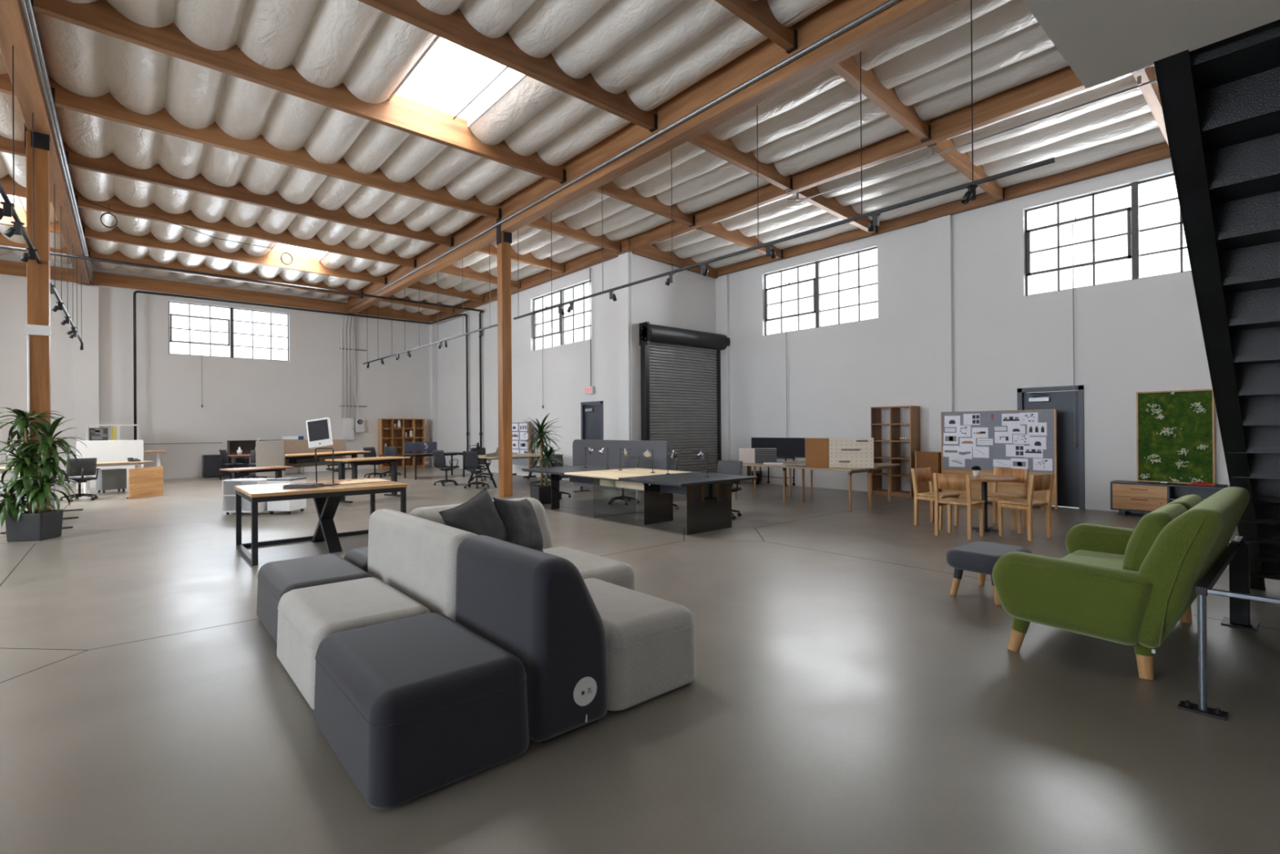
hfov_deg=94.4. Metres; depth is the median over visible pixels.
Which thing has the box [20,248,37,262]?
track spotlight
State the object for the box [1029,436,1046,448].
sheet
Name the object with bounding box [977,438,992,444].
sheet
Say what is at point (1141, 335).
wall
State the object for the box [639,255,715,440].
wall
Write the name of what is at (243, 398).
wall
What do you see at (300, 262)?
ceiling beam
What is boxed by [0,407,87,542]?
dracaena
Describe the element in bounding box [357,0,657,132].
ceiling beam
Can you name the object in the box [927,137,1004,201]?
ceiling beam
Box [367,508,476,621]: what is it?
sofa backrest
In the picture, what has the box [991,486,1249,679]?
sofa
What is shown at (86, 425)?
shelving
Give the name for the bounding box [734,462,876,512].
worktable
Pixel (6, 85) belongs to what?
ceiling beam
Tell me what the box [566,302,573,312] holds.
track spotlight
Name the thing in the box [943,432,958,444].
sheet
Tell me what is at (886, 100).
ceiling beam
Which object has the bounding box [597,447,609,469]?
desk lamp
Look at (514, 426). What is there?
sheet
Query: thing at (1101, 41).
mezzanine slab
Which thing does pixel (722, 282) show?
trim
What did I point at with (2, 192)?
track rail
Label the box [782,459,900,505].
worktable
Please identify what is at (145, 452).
desk
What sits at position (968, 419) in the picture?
sheet
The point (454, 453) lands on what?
desk
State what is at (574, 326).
window
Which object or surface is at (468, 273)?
ceiling beam
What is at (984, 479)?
round table
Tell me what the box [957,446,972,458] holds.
sheet
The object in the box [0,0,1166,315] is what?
ceiling
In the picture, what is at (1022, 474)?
dining chair
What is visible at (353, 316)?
conduit
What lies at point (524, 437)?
sheet
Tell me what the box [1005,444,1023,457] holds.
sheet
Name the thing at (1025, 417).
sheet
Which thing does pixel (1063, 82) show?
ceiling beam
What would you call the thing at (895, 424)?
bookcase
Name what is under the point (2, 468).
desk
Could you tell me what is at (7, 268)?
ceiling beam
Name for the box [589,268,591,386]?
conduit
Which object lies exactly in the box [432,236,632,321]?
ceiling beam
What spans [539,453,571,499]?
chair
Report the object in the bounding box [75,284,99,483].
pilaster
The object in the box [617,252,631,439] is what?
pilaster
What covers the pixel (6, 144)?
ceiling beam
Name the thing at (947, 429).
sheet
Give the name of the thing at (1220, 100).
staircase
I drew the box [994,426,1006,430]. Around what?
sheet
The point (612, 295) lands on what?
track spotlight
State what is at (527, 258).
ceiling beam
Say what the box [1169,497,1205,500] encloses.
shelf
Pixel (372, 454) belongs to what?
chair
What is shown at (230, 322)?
window
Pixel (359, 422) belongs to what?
meter box
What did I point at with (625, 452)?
desk lamp
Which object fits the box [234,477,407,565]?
trestle table
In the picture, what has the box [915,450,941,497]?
storage box
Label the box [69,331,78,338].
track spotlight
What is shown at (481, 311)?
pipe
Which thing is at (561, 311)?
track spotlight
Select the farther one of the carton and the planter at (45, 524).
the carton
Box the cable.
[75,196,293,265]
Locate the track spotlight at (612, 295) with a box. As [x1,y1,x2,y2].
[608,290,617,301]
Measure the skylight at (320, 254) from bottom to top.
0.515 m
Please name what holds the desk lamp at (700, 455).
on the desk at (708, 500)
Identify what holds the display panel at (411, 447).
on the desk at (454, 453)
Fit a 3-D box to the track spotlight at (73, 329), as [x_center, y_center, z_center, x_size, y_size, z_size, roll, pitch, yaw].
[-12.911,-2.175,13.441,0.068,0.186,0.167,-1,0,44]
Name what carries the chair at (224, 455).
on the floor
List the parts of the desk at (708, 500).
panel leg, modesty panel, modesty panel, edge frame, panel leg, modesty panel, panel leg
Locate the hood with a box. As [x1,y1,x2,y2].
[649,324,730,350]
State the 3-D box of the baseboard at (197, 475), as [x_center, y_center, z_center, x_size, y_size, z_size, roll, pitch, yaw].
[-15.220,1.546,17.712,18.100,0.110,0.015,0,0,-41]
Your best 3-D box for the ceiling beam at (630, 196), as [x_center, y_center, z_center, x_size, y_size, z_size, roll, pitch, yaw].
[0.033,-4.616,11.814,2.930,0.596,0.126,0,0,-41]
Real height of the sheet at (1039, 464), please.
0.210 m
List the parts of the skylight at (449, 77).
pane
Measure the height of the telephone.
0.095 m
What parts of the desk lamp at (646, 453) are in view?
lamp shade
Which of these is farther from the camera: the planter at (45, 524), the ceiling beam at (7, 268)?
the ceiling beam at (7, 268)
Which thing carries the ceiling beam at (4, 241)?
attached to the ceiling
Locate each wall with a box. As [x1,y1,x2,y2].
[0,251,430,482]
[437,252,640,480]
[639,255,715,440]
[725,157,1230,509]
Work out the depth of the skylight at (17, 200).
13.07 m
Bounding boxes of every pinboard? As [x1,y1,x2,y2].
[511,421,535,477]
[940,408,1057,509]
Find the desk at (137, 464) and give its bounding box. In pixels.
[83,460,153,496]
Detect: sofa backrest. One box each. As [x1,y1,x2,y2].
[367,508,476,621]
[455,534,608,742]
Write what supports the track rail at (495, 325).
hanging from the ceiling beam at (447, 309)
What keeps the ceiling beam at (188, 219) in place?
attached to the ceiling
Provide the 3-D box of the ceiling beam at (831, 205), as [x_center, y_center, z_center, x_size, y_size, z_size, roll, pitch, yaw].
[4.002,-4.508,11.977,3.010,0.600,0.126,0,0,-41]
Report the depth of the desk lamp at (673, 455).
9.31 m
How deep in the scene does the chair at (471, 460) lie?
14.58 m
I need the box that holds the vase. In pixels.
[397,420,401,427]
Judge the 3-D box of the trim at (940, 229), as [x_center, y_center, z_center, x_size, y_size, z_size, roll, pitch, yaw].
[6.093,-1.398,11.985,0.100,5.660,0.440,0,0,-41]
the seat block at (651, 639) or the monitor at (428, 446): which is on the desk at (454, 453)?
the monitor at (428, 446)
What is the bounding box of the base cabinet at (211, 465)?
[201,453,249,476]
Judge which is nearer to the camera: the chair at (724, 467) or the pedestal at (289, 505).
the chair at (724, 467)
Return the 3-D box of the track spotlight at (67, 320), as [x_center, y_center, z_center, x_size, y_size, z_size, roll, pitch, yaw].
[-11.868,-2.185,12.236,0.164,0.186,0.068,0,0,-36]
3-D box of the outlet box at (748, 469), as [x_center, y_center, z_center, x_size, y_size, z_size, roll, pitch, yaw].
[2.915,1.129,15.693,0.084,0.570,0.320,0,0,-41]
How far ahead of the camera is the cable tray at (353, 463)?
12.46 m
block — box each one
[256,553,373,643]
[276,577,431,709]
[313,612,528,808]
[343,546,368,572]
[409,497,553,549]
[541,546,635,590]
[583,577,696,711]
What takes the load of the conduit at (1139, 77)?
attached to the ceiling beam at (831, 205)
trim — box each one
[151,442,222,444]
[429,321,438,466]
[715,274,730,460]
[928,214,953,452]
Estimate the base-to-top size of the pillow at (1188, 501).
0.505 m
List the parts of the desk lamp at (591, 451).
lamp shade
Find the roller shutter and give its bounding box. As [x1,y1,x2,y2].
[648,342,717,473]
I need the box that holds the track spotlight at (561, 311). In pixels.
[557,305,564,315]
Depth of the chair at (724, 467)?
9.76 m
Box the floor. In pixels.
[0,466,1279,853]
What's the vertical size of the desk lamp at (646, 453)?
0.385 m
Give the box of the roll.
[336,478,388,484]
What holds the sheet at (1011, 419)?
attached to the pinboard at (997, 451)
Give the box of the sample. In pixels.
[484,447,498,456]
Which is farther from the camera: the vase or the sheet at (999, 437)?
the vase
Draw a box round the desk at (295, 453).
[255,439,370,479]
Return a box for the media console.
[1110,480,1230,515]
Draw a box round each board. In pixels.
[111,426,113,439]
[114,426,116,439]
[738,448,776,463]
[805,438,829,467]
[829,437,873,467]
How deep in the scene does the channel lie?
21.80 m
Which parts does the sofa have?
leg, armrest, seat, armrest, leg, leg, backrest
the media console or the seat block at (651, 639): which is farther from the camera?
the media console
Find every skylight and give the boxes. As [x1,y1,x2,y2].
[0,194,26,211]
[268,243,328,261]
[387,35,526,128]
[1131,66,1168,146]
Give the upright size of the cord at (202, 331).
2.740 m
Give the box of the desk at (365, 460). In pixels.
[324,456,409,502]
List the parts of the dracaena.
stem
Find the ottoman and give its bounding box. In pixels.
[946,541,1031,604]
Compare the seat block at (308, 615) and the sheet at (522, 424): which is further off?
the sheet at (522, 424)
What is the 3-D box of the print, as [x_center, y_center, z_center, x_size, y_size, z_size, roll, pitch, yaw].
[-15.165,0.213,16.591,0.390,0.370,0.022,0,0,-41]
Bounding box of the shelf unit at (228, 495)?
[222,478,271,515]
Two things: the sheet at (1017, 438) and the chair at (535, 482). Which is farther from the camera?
the chair at (535, 482)
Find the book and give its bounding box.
[763,461,783,465]
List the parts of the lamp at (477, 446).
lamp shade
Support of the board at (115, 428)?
in the shelving at (86, 425)
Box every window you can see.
[168,301,288,361]
[533,280,591,351]
[764,247,877,335]
[1025,173,1191,296]
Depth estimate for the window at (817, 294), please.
14.28 m
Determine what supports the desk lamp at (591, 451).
on the desk at (708, 500)
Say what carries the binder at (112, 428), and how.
in the shelving at (86, 425)
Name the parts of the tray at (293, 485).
laptop lid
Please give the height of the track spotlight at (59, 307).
0.186 m
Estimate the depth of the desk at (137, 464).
13.89 m
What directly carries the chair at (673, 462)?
on the floor
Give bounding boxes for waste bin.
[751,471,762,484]
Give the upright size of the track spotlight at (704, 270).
0.186 m
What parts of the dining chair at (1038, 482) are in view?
leg, rail, leg, seat, leg, rail, backrest, leg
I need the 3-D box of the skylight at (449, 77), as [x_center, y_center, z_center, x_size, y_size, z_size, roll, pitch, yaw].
[-2.478,-5.106,8.282,1.271,0.515,2.430,0,0,-41]
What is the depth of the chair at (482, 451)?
17.12 m
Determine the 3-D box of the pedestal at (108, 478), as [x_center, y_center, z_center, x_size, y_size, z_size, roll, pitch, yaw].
[-12.779,1.295,14.319,0.326,0.559,0.480,0,0,27]
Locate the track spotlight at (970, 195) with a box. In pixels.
[960,184,977,204]
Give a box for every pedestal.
[95,468,126,493]
[266,477,306,514]
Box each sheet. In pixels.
[511,423,518,431]
[511,431,518,439]
[511,440,518,448]
[511,448,519,453]
[519,422,527,431]
[519,440,527,448]
[520,431,528,439]
[520,449,528,453]
[942,445,959,457]
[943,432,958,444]
[944,415,959,426]
[945,427,955,431]
[948,457,964,466]
[955,425,970,436]
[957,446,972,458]
[960,437,976,447]
[963,413,979,424]
[972,426,988,438]
[973,446,989,457]
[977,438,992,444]
[993,459,1010,467]
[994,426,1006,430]
[994,431,1012,443]
[1001,413,1020,425]
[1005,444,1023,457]
[1007,425,1025,433]
[1010,457,1027,469]
[1013,434,1029,444]
[1020,412,1038,424]
[1023,445,1043,457]
[1026,422,1046,435]
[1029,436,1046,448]
[1032,457,1052,471]
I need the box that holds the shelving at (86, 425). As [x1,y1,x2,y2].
[85,424,139,440]
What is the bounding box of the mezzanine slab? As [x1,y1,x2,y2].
[1022,0,1279,88]
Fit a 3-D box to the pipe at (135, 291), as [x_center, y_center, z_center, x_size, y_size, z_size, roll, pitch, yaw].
[-10.613,-1.565,19.477,9.173,5.073,3.033,0,0,-41]
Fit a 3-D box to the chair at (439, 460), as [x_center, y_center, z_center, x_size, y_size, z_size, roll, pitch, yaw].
[-5.084,1.061,15.581,0.620,0.923,0.615,0,0,31]
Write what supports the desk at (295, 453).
on the floor
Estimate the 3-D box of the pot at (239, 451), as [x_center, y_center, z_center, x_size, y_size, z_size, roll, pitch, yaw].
[-12.521,0.748,18.513,0.150,0.250,0.150,0,0,-41]
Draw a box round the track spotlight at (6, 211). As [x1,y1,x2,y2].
[0,201,14,220]
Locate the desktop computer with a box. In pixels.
[306,417,333,448]
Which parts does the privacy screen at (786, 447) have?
shelf frame, screen panel, leg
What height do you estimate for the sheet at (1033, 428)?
0.230 m
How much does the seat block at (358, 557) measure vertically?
0.430 m
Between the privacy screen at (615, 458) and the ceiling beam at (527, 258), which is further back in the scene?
the ceiling beam at (527, 258)
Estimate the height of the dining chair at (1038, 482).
0.830 m
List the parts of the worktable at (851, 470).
leg, leg, leg, sample strip, leg, leg, under frame, leg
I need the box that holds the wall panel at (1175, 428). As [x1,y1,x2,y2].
[1136,389,1215,484]
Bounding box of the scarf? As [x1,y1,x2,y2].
[1187,481,1214,485]
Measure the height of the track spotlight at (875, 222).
0.180 m
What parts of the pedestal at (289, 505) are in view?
door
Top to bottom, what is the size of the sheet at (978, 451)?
0.210 m
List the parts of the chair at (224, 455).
armrest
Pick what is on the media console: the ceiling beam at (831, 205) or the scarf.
the scarf
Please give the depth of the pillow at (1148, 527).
3.42 m
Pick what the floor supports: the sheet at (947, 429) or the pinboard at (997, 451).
the pinboard at (997, 451)
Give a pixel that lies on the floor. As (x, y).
(841, 699)
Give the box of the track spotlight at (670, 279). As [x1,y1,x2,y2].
[665,272,675,285]
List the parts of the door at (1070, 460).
closer arm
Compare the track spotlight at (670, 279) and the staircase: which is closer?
the staircase
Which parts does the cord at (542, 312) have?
pull cord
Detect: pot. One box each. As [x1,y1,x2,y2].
[236,446,242,454]
[972,470,979,477]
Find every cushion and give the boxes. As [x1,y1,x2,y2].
[438,487,506,541]
[493,497,543,551]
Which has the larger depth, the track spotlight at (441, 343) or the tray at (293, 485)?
the track spotlight at (441, 343)
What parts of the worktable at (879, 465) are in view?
leg, leg, leg, under frame, leg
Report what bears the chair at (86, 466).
on the floor
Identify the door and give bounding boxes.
[580,400,603,439]
[639,321,730,473]
[1017,385,1084,508]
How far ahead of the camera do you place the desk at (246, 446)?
18.89 m
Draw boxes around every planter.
[4,509,62,542]
[529,484,551,504]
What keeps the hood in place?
attached to the door at (681, 368)
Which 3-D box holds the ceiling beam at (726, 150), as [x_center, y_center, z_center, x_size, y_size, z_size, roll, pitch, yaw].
[1.647,-4.632,9.944,2.930,0.596,0.126,0,0,-41]
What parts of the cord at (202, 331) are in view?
pull cord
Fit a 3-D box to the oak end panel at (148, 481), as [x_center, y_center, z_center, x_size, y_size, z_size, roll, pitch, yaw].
[-11.117,1.234,13.278,0.135,0.655,0.950,0,0,-2]
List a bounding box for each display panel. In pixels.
[404,441,419,453]
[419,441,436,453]
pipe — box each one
[0,244,483,447]
[133,290,469,450]
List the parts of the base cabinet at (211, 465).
drawer, drawer, drawer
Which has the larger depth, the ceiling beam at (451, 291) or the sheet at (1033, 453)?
the ceiling beam at (451, 291)
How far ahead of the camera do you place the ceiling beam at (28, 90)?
7.57 m
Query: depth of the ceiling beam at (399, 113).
8.00 m
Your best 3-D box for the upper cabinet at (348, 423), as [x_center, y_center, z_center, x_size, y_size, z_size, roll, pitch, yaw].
[-10.621,0.076,21.603,0.340,0.800,0.135,0,0,-41]
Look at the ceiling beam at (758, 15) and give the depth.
6.68 m
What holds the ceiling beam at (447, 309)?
attached to the ceiling
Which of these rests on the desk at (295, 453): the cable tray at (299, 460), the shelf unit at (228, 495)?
the cable tray at (299, 460)
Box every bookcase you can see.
[377,418,425,469]
[871,405,919,497]
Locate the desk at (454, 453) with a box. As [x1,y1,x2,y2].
[400,451,464,479]
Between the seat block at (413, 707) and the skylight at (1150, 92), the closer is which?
the seat block at (413, 707)
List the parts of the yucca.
stem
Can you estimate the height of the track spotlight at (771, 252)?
0.182 m
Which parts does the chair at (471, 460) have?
rail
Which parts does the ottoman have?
leg, leg, leg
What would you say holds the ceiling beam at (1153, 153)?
attached to the ceiling
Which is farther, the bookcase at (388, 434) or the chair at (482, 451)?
the bookcase at (388, 434)
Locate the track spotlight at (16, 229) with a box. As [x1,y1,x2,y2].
[3,221,24,237]
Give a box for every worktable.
[467,453,563,487]
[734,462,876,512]
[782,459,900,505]
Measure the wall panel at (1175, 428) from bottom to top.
1.450 m
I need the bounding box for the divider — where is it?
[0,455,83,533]
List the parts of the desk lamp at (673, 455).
lamp shade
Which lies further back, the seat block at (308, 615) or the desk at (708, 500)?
the desk at (708, 500)
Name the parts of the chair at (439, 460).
rail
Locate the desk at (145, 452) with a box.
[126,450,165,487]
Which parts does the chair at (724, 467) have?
armrest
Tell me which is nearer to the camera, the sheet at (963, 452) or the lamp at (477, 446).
the sheet at (963, 452)
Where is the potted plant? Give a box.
[971,465,981,477]
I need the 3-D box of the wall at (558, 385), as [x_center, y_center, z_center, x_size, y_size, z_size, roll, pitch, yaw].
[-4.213,-1.901,19.349,0.270,6.850,12.570,0,0,-41]
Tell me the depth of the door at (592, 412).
15.80 m
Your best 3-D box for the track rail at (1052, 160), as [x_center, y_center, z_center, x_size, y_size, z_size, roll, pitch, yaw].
[0.510,-3.435,9.303,0.036,2.040,10.130,0,0,-41]
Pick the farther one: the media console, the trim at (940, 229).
the trim at (940, 229)
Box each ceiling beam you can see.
[0,0,90,284]
[0,73,16,96]
[0,135,26,156]
[0,174,51,202]
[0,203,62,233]
[0,232,70,257]
[0,259,432,322]
[31,0,565,183]
[48,75,501,220]
[62,141,453,247]
[73,187,416,267]
[80,220,386,284]
[86,245,363,298]
[347,0,959,314]
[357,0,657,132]
[381,294,453,313]
[407,281,484,302]
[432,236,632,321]
[438,264,520,288]
[476,244,564,273]
[527,217,621,253]
[594,181,694,226]
[630,64,1154,250]
[631,244,717,278]
[688,130,792,191]
[695,221,782,259]
[714,0,797,53]
[717,142,1170,276]
[791,186,877,235]
[830,55,930,142]
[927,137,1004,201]
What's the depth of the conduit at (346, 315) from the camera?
21.54 m
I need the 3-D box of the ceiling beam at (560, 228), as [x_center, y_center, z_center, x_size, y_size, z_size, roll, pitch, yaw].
[-1.581,-4.600,13.683,2.930,0.596,0.126,0,0,-41]
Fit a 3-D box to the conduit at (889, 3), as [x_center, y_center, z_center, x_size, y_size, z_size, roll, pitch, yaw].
[-1.387,-4.376,10.797,0.059,0.059,28.100,0,0,-41]
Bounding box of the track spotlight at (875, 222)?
[867,212,880,231]
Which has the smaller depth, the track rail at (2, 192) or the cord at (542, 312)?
the track rail at (2, 192)
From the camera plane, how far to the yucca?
11.51 m
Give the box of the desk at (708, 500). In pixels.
[521,464,757,534]
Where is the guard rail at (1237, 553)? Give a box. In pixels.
[1177,535,1279,720]
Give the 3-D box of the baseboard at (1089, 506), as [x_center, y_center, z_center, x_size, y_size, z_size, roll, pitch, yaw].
[7.937,1.364,9.934,0.012,0.100,16.680,0,0,-41]
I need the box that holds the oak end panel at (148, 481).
[126,466,163,498]
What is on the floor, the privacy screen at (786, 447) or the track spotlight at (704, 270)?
the privacy screen at (786, 447)
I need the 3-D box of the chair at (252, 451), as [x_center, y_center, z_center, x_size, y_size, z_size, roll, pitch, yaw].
[-11.300,1.120,17.466,0.612,0.903,0.640,-1,0,39]
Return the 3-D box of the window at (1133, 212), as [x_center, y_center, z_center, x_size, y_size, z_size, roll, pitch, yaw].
[8.197,-3.223,9.794,0.106,1.610,3.170,0,0,-42]
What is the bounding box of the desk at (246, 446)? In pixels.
[226,439,305,475]
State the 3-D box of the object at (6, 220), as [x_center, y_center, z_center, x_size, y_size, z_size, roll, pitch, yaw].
[-16.240,-4.699,11.081,7.940,0.541,0.126,0,0,-41]
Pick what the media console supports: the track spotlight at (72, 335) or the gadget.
the gadget
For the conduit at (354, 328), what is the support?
attached to the wall at (243, 398)
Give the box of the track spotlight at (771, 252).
[764,244,776,258]
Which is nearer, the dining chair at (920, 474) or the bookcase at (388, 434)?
the dining chair at (920, 474)
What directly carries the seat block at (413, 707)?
on the floor
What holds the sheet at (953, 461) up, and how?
attached to the pinboard at (997, 451)
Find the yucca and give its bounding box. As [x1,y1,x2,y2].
[515,413,566,504]
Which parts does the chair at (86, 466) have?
armrest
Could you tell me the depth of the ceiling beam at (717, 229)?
13.65 m
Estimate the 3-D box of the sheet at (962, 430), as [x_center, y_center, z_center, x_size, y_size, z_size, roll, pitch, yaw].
[6.203,0.080,11.354,0.003,0.220,0.260,0,0,-41]
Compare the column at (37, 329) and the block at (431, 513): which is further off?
the column at (37, 329)
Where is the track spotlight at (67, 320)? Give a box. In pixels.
[60,316,71,325]
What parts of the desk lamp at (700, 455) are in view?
lamp shade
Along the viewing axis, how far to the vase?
22.44 m
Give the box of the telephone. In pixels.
[127,457,140,462]
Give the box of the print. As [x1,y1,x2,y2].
[88,427,107,440]
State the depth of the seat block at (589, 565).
4.42 m
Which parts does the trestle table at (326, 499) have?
leg, leg, apron frame, leg, leg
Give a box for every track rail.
[0,45,83,343]
[362,244,497,364]
[513,0,1055,319]
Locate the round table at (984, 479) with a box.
[970,475,1018,532]
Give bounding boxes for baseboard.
[0,463,430,486]
[740,479,1149,514]
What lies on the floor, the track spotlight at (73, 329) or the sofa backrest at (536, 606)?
the sofa backrest at (536, 606)
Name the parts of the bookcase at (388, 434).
panel, shelf, shelf, shelf, panel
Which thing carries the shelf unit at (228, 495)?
on the floor
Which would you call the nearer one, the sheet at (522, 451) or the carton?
the sheet at (522, 451)
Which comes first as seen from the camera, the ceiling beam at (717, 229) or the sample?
the ceiling beam at (717, 229)
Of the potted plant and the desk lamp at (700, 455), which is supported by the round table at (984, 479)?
the potted plant
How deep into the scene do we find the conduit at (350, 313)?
21.62 m
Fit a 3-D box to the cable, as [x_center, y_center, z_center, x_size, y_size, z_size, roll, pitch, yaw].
[-9.705,-4.196,12.967,0.217,0.449,3.996,-1,0,36]
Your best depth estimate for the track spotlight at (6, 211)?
6.14 m
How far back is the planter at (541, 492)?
11.44 m
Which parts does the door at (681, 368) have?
hood plate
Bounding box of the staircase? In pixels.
[1153,19,1279,590]
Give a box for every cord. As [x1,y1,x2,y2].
[201,331,203,407]
[542,311,543,408]
[785,286,786,413]
[1071,223,1075,447]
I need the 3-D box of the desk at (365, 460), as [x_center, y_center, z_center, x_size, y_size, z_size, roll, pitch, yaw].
[-5.738,1.090,12.542,0.720,0.860,1.500,0,0,31]
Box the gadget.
[1213,484,1227,487]
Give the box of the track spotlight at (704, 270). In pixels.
[698,263,708,276]
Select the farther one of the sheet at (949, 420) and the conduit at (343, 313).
the conduit at (343, 313)
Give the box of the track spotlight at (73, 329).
[66,326,75,334]
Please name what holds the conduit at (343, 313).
attached to the wall at (243, 398)
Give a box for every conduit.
[19,0,92,281]
[24,0,93,279]
[341,312,344,417]
[344,315,347,417]
[346,0,901,309]
[347,313,351,417]
[351,315,355,417]
[354,328,359,417]
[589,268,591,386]
[787,75,1156,200]
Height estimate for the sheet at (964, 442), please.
0.170 m
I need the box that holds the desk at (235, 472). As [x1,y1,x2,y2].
[219,465,293,479]
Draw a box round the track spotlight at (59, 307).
[51,302,63,311]
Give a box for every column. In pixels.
[23,122,51,510]
[496,218,512,497]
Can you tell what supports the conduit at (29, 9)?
attached to the ceiling beam at (28, 90)
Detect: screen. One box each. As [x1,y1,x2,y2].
[75,440,143,493]
[572,439,668,493]
[751,437,804,486]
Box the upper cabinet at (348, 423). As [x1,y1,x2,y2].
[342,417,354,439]
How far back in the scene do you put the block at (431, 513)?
5.16 m
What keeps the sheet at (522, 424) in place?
attached to the pinboard at (522, 461)
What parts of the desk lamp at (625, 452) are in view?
lamp shade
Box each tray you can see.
[283,483,324,488]
[288,457,319,463]
[351,461,383,465]
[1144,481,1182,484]
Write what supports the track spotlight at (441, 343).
attached to the track rail at (495, 325)
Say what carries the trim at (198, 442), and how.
attached to the wall at (243, 398)
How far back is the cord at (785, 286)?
14.76 m
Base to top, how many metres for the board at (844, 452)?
0.525 m
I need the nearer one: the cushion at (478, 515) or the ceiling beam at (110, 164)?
the cushion at (478, 515)
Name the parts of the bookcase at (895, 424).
panel, shelf, shelf, shelf, shelf, shelf, shelf, panel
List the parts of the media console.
drawer, drawer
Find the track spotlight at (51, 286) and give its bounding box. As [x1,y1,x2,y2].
[50,284,55,293]
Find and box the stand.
[315,447,339,485]
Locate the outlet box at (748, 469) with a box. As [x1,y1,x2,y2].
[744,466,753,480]
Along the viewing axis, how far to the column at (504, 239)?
12.76 m
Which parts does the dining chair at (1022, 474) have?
leg, rail, seat, backrest, leg, leg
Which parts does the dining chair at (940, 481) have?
leg, leg, backrest, seat, leg, rail, leg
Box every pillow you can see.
[1122,503,1186,571]
[1167,494,1203,510]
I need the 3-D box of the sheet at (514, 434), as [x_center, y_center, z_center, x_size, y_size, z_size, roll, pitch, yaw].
[-3.895,0.278,18.448,0.003,0.235,0.460,0,0,-41]
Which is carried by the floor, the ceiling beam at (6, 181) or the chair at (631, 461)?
the chair at (631, 461)
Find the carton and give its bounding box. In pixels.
[280,435,303,439]
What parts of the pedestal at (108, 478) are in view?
drawer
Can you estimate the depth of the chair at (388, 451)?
19.18 m
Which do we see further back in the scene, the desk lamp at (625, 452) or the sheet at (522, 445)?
the sheet at (522, 445)
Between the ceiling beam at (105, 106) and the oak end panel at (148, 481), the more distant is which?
the oak end panel at (148, 481)
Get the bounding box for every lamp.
[469,442,480,449]
[583,447,595,467]
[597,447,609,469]
[618,448,631,470]
[640,448,654,472]
[666,449,678,474]
[692,450,709,477]
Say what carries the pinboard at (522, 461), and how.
on the floor
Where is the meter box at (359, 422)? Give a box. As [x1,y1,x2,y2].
[355,417,364,432]
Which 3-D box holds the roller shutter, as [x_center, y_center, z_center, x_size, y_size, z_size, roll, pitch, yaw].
[1.159,-0.378,15.547,2.640,3.668,0.045,0,0,-41]
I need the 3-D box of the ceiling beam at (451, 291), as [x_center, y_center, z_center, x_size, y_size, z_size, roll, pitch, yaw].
[-6.424,-4.552,19.292,2.930,0.596,0.126,0,0,-41]
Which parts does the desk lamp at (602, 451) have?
lamp shade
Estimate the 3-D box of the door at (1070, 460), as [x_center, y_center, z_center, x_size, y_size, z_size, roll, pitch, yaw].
[7.385,0.350,10.648,0.227,2.140,1.010,0,0,-41]
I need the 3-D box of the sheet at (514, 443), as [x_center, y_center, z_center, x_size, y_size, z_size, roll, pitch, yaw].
[-3.919,0.548,18.478,0.003,0.235,0.460,0,0,-41]
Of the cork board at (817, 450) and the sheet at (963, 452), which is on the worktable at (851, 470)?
the cork board at (817, 450)
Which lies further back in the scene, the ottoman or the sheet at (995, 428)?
the sheet at (995, 428)
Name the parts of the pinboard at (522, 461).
felt panel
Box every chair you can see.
[59,457,100,502]
[218,449,244,479]
[243,449,267,478]
[325,463,351,471]
[363,447,386,477]
[380,446,400,475]
[431,449,459,485]
[462,450,489,488]
[471,447,491,480]
[529,449,555,485]
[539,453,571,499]
[608,455,639,505]
[666,457,679,510]
[716,460,742,519]
[911,466,959,528]
[933,472,984,540]
[979,466,1028,529]
[996,473,1054,541]
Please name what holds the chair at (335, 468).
on the floor
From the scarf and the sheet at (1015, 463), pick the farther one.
the sheet at (1015, 463)
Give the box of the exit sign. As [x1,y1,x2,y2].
[584,386,594,394]
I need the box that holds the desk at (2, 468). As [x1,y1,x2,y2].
[0,466,25,506]
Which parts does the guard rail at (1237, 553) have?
rail post, foot plate, rail, post, plate, rail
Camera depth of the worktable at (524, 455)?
15.52 m
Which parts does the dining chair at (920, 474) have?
leg, backrest, rail, leg, seat, leg, leg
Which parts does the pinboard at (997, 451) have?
felt panel, oak panel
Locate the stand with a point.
(332, 483)
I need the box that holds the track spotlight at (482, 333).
[478,329,484,337]
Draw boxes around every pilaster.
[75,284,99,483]
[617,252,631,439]
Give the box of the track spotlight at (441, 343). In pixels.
[438,342,443,348]
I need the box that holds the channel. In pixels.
[339,347,366,351]
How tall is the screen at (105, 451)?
1.250 m
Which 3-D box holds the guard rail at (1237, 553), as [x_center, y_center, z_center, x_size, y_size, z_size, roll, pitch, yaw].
[4.302,1.109,2.859,2.140,0.632,2.290,0,0,-41]
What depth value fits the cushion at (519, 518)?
4.56 m
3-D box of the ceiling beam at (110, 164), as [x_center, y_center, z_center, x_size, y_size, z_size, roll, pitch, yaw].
[-7.221,-4.693,12.342,6.880,0.531,0.126,0,0,-41]
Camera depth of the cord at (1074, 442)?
10.27 m
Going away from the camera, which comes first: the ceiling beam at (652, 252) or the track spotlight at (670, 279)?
the track spotlight at (670, 279)

